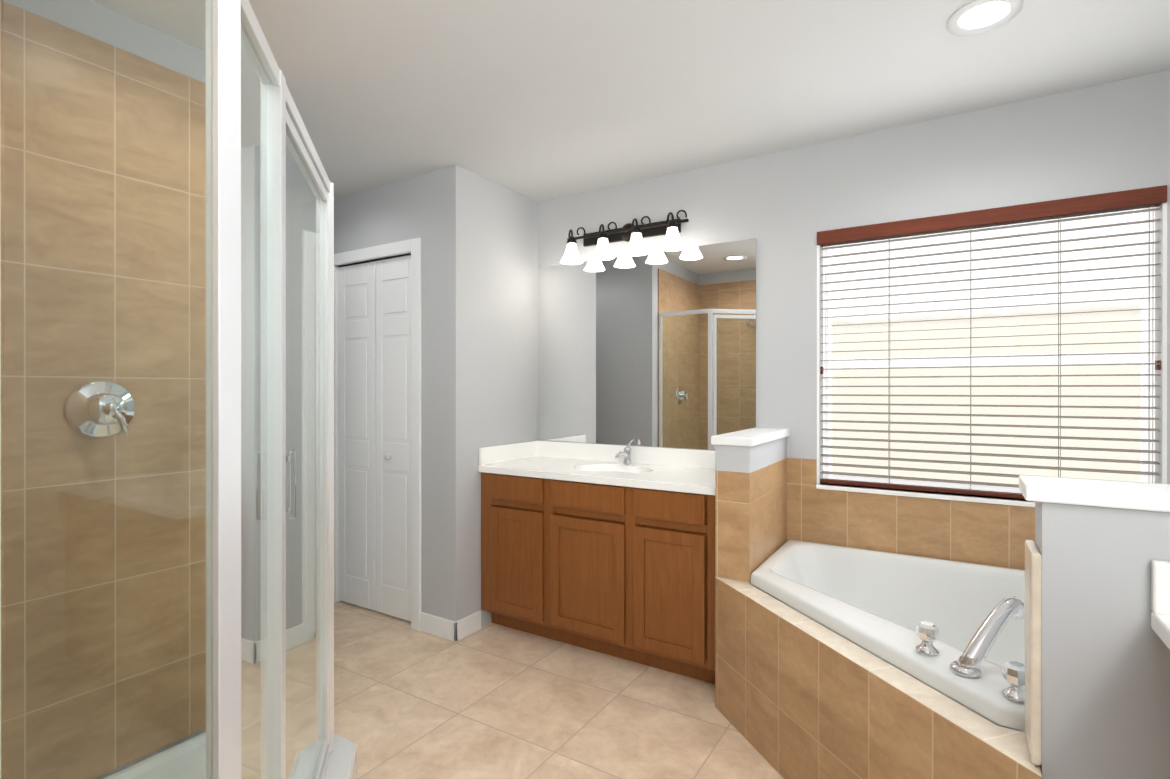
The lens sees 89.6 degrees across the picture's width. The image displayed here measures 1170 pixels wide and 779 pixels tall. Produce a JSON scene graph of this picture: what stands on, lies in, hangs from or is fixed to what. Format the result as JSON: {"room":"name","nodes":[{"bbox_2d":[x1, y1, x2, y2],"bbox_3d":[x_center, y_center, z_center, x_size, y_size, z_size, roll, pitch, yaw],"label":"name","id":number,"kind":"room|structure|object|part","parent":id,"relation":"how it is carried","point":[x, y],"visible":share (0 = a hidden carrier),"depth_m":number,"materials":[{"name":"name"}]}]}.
{"room":"bathroom","nodes":[
{"label":"bathroom","id":0,"kind":"room"},
{"bbox_2d":[2,0,205,778],"bbox_3d":[-1.540,0.069,1.757,0.140,2.440,1.230,0,0,32],"label":"wall","id":1,"kind":"structure","parent":0,"point":[154,33],"depth_m":1.82,"materials":[{"name":"grey paint"}]},
{"bbox_2d":[0,0,205,778],"bbox_3d":[-1.469,0.057,1.730,0.008,2.195,0.980,0,0,32],"label":"wall tile","id":2,"kind":"structure","parent":1,"relation":"attached to","point":[56,464],"depth_m":1.75,"materials":[{"name":"beige tile"}]},
{"bbox_2d":[334,170,435,615],"bbox_3d":[-1.208,0.067,3.449,1.093,2.440,0.140,0,0,32],"label":"wall","id":3,"kind":"structure","parent":0,"point":[400,210],"depth_m":3.15,"materials":[{"name":"grey paint"}]},
{"bbox_2d":[339,255,410,621],"bbox_3d":[-1.199,0.268,3.407,0.667,2.014,0.034,0,0,32],"label":"closet door","id":4,"kind":"structure","parent":3,"relation":"in","point":[374,429],"depth_m":3.40,"materials":[{"name":"white wood"}]},
{"bbox_2d":[384,454,390,459],"bbox_3d":[-1.110,0.377,3.313,0.036,0.036,0.031,0,0,32],"label":"door knob","id":5,"kind":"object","parent":4,"relation":"attached to","point":[387,456],"depth_m":3.30,"materials":[{"name":"white metal"}]},
{"bbox_2d":[334,238,420,630],"bbox_3d":[-1.187,0.238,3.426,0.811,2.099,0.156,0,0,32],"label":"trim","id":6,"kind":"structure","parent":3,"relation":"attached to","point":[411,246],"depth_m":3.17,"materials":[{"name":"white wood"}]},
{"bbox_2d":[436,165,537,626],"bbox_3d":[-0.535,0.067,3.361,0.140,2.440,0.705,0,0,32],"label":"wall","id":7,"kind":"structure","parent":0,"point":[486,312],"depth_m":3.14,"materials":[{"name":"grey paint"}]},
{"bbox_2d":[420,611,480,640],"bbox_3d":[-1.319,1.239,2.997,1.106,0.097,1.105,0,0,32],"label":"baseboard","id":8,"kind":"structure","parent":7,"relation":"attached to","point":[451,629],"depth_m":3.08,"materials":[{"name":"white wood"}]},
{"bbox_2d":[478,440,537,466],"bbox_3d":[-0.428,0.361,3.380,0.020,0.096,0.512,0,0,32],"label":"backsplash","id":9,"kind":"structure","parent":7,"relation":"attached to","point":[499,453],"depth_m":3.34,"materials":[{"name":"white stone"}]},
{"bbox_2d":[334,601,783,778],"bbox_3d":[-0.271,1.319,1.283,5.300,0.060,4.550,0,0,32],"label":"floor","id":10,"kind":"structure","parent":0,"point":[491,700],"depth_m":2.36,"materials":[{"name":"tile"}]},
{"bbox_2d":[0,0,356,778],"bbox_3d":[-0.900,0.284,1.417,1.288,2.010,1.048,0,0,32],"label":"shower","id":11,"kind":"object","parent":10,"relation":"on","point":[268,488],"visible":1,"depth_m":1.09,"materials":[{"name":"white glass"}]},
{"bbox_2d":[478,471,714,683],"bbox_3d":[0.137,0.866,3.035,1.339,0.845,0.539,0,0,32],"label":"bathroom vanity","id":12,"kind":"object","parent":10,"relation":"on","point":[607,549],"depth_m":2.76,"materials":[{"name":"brown wood"}]},
{"bbox_2d":[478,455,714,490],"bbox_3d":[0.137,0.425,3.036,1.343,0.034,0.537,0,0,32],"label":"countertop","id":13,"kind":"structure","parent":12,"relation":"on","point":[648,474],"depth_m":2.97,"materials":[{"name":"white stone"}]},
{"bbox_2d":[615,439,633,464],"bbox_3d":[0.209,0.340,3.171,0.060,0.135,0.175,0,0,32],"label":"faucet","id":14,"kind":"object","parent":13,"relation":"on","point":[628,453],"depth_m":3.19,"materials":[{"name":"silver metal"}]},
{"bbox_2d":[715,540,1042,778],"bbox_3d":[1.419,0.914,1.685,2.254,0.750,1.452,0,0,32],"label":"bathtub","id":15,"kind":"object","parent":10,"relation":"on","point":[842,662],"visible":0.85,"depth_m":1.84,"materials":[{"name":"tile"}]},
{"bbox_2d":[915,596,1024,702],"bbox_3d":[0.978,0.630,1.498,0.248,0.182,0.260,0,0,32],"label":"faucet","id":16,"kind":"object","parent":15,"relation":"on","point":[967,672],"depth_m":1.49,"materials":[{"name":"silver metal"}]},
{"bbox_2d":[1151,560,1169,649],"bbox_3d":[1.388,0.803,0.573,1.126,0.975,0.527,0,0,32],"label":"bathroom vanity","id":17,"kind":"object","parent":10,"relation":"on","point":[1160,598],"visible":1,"depth_m":1.07,"materials":[{"name":"white stone"}]},
{"bbox_2d":[90,0,1169,201],"bbox_3d":[-0.271,-1.181,1.281,5.300,0.060,4.550,0,0,32],"label":"ceiling","id":18,"kind":"structure","parent":0,"point":[539,100],"depth_m":2.13,"materials":[{"name":"white paint"}]},
{"bbox_2d":[947,0,1022,34],"bbox_3d":[1.223,-1.148,1.809,0.193,0.006,0.193,0,0,26],"label":"recessed light","id":19,"kind":"object","parent":18,"relation":"in","point":[976,17],"visible":1,"depth_m":1.79,"materials":[{"name":"white"}]},
{"bbox_2d":[715,437,786,603],"bbox_3d":[0.750,0.756,2.613,0.140,1.065,0.610,0,0,32],"label":"wall","id":20,"kind":"structure","parent":0,"point":[750,510],"depth_m":2.38,"materials":[{"name":"tile"}]},
{"bbox_2d":[711,428,789,446],"bbox_3d":[0.746,0.205,2.606,0.170,0.034,0.624,0,0,32],"label":"trim","id":21,"kind":"structure","parent":20,"relation":"on","point":[750,437],"depth_m":2.41,"materials":[{"name":"white"}]},
{"bbox_2d":[538,70,1169,500],"bbox_3d":[1.277,0.068,2.725,3.887,2.440,0.140,0,0,32],"label":"wall","id":22,"kind":"structure","parent":0,"point":[782,208],"depth_m":2.69,"materials":[{"name":"grey paint"}]},
{"bbox_2d":[561,210,688,264],"bbox_3d":[0.203,-0.823,3.198,0.743,0.208,0.194,0,0,32],"label":"sconce","id":23,"kind":"object","parent":22,"relation":"attached to","point":[633,234],"visible":1,"depth_m":3.19,"materials":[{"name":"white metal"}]},
{"bbox_3d":[0.212,-0.872,3.213,0.740,0.110,0.160,0,0,32],"label":"frame","id":24,"kind":"part","parent":23,"relation":"part of","materials":[{"name":"brown metal"}]},
{"bbox_2d":[538,440,714,470],"bbox_3d":[0.274,0.361,3.255,1.343,0.096,0.020,0,0,32],"label":"backsplash","id":25,"kind":"structure","parent":22,"relation":"attached to","point":[665,457],"depth_m":3.22,"materials":[{"name":"white stone"}]},
{"bbox_2d":[538,238,755,449],"bbox_3d":[0.278,-0.218,3.264,1.335,1.055,0.005,0,0,32],"label":"mirror","id":26,"kind":"object","parent":22,"relation":"attached to","point":[656,349],"visible":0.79,"depth_m":3.21,"materials":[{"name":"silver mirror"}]},
{"bbox_2d":[787,458,1034,569],"bbox_3d":[1.867,0.543,2.269,2.118,0.430,0.008,0,0,32],"label":"wall tile","id":27,"kind":"structure","parent":22,"relation":"attached to","point":[998,535],"depth_m":2.56,"materials":[{"name":"beige tile"}]},
{"bbox_2d":[816,483,1034,506],"bbox_3d":[1.614,0.453,2.479,1.197,0.020,0.120,0,0,32],"label":"window sill","id":28,"kind":"structure","parent":22,"relation":"attached to","point":[948,496],"depth_m":2.51,"materials":[{"name":"white wood"}]},
{"bbox_2d":[817,202,1166,492],"bbox_3d":[1.629,-0.147,2.502,1.197,1.180,0.134,0,0,32],"label":"window","id":29,"kind":"structure","parent":22,"relation":"in","point":[1066,359],"depth_m":2.41,"materials":[{"name":"white plastic"}]},
{"bbox_2d":[817,185,1166,498],"bbox_3d":[1.607,-0.148,2.466,1.193,1.175,0.076,0,0,32],"label":"window blind","id":30,"kind":"object","parent":29,"relation":"attached to","point":[1141,198],"visible":0.79,"depth_m":2.42,"materials":[{"name":"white wood"}]},
{"bbox_2d":[1035,502,1169,778],"bbox_3d":[1.495,0.757,0.891,1.290,1.065,0.120,0,0,32],"label":"wall","id":31,"kind":"structure","parent":0,"point":[1105,682],"depth_m":1.13,"materials":[{"name":"grey paint"}]},
{"bbox_2d":[1025,540,1041,764],"bbox_3d":[0.940,0.542,1.238,0.018,0.425,0.132,0,0,32],"label":"wall tiles","id":32,"kind":"structure","parent":31,"relation":"attached to","point":[1033,645],"depth_m":1.19,"materials":[{"name":"beige tile"}]},
{"bbox_2d":[1019,475,1169,511],"bbox_3d":[1.483,0.207,0.898,1.318,0.034,0.150,0,0,32],"label":"trim","id":33,"kind":"structure","parent":31,"relation":"on","point":[1123,495],"depth_m":1.14,"materials":[{"name":"white"}]},
{"label":"outside","id":34,"kind":"structure","parent":0,"visible":0},
{"bbox_2d":[832,209,1140,483],"bbox_3d":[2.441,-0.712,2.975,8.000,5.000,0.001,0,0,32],"label":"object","id":35,"kind":"structure","parent":34,"point":[1038,319],"depth_m":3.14,"materials":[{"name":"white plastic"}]}
]}

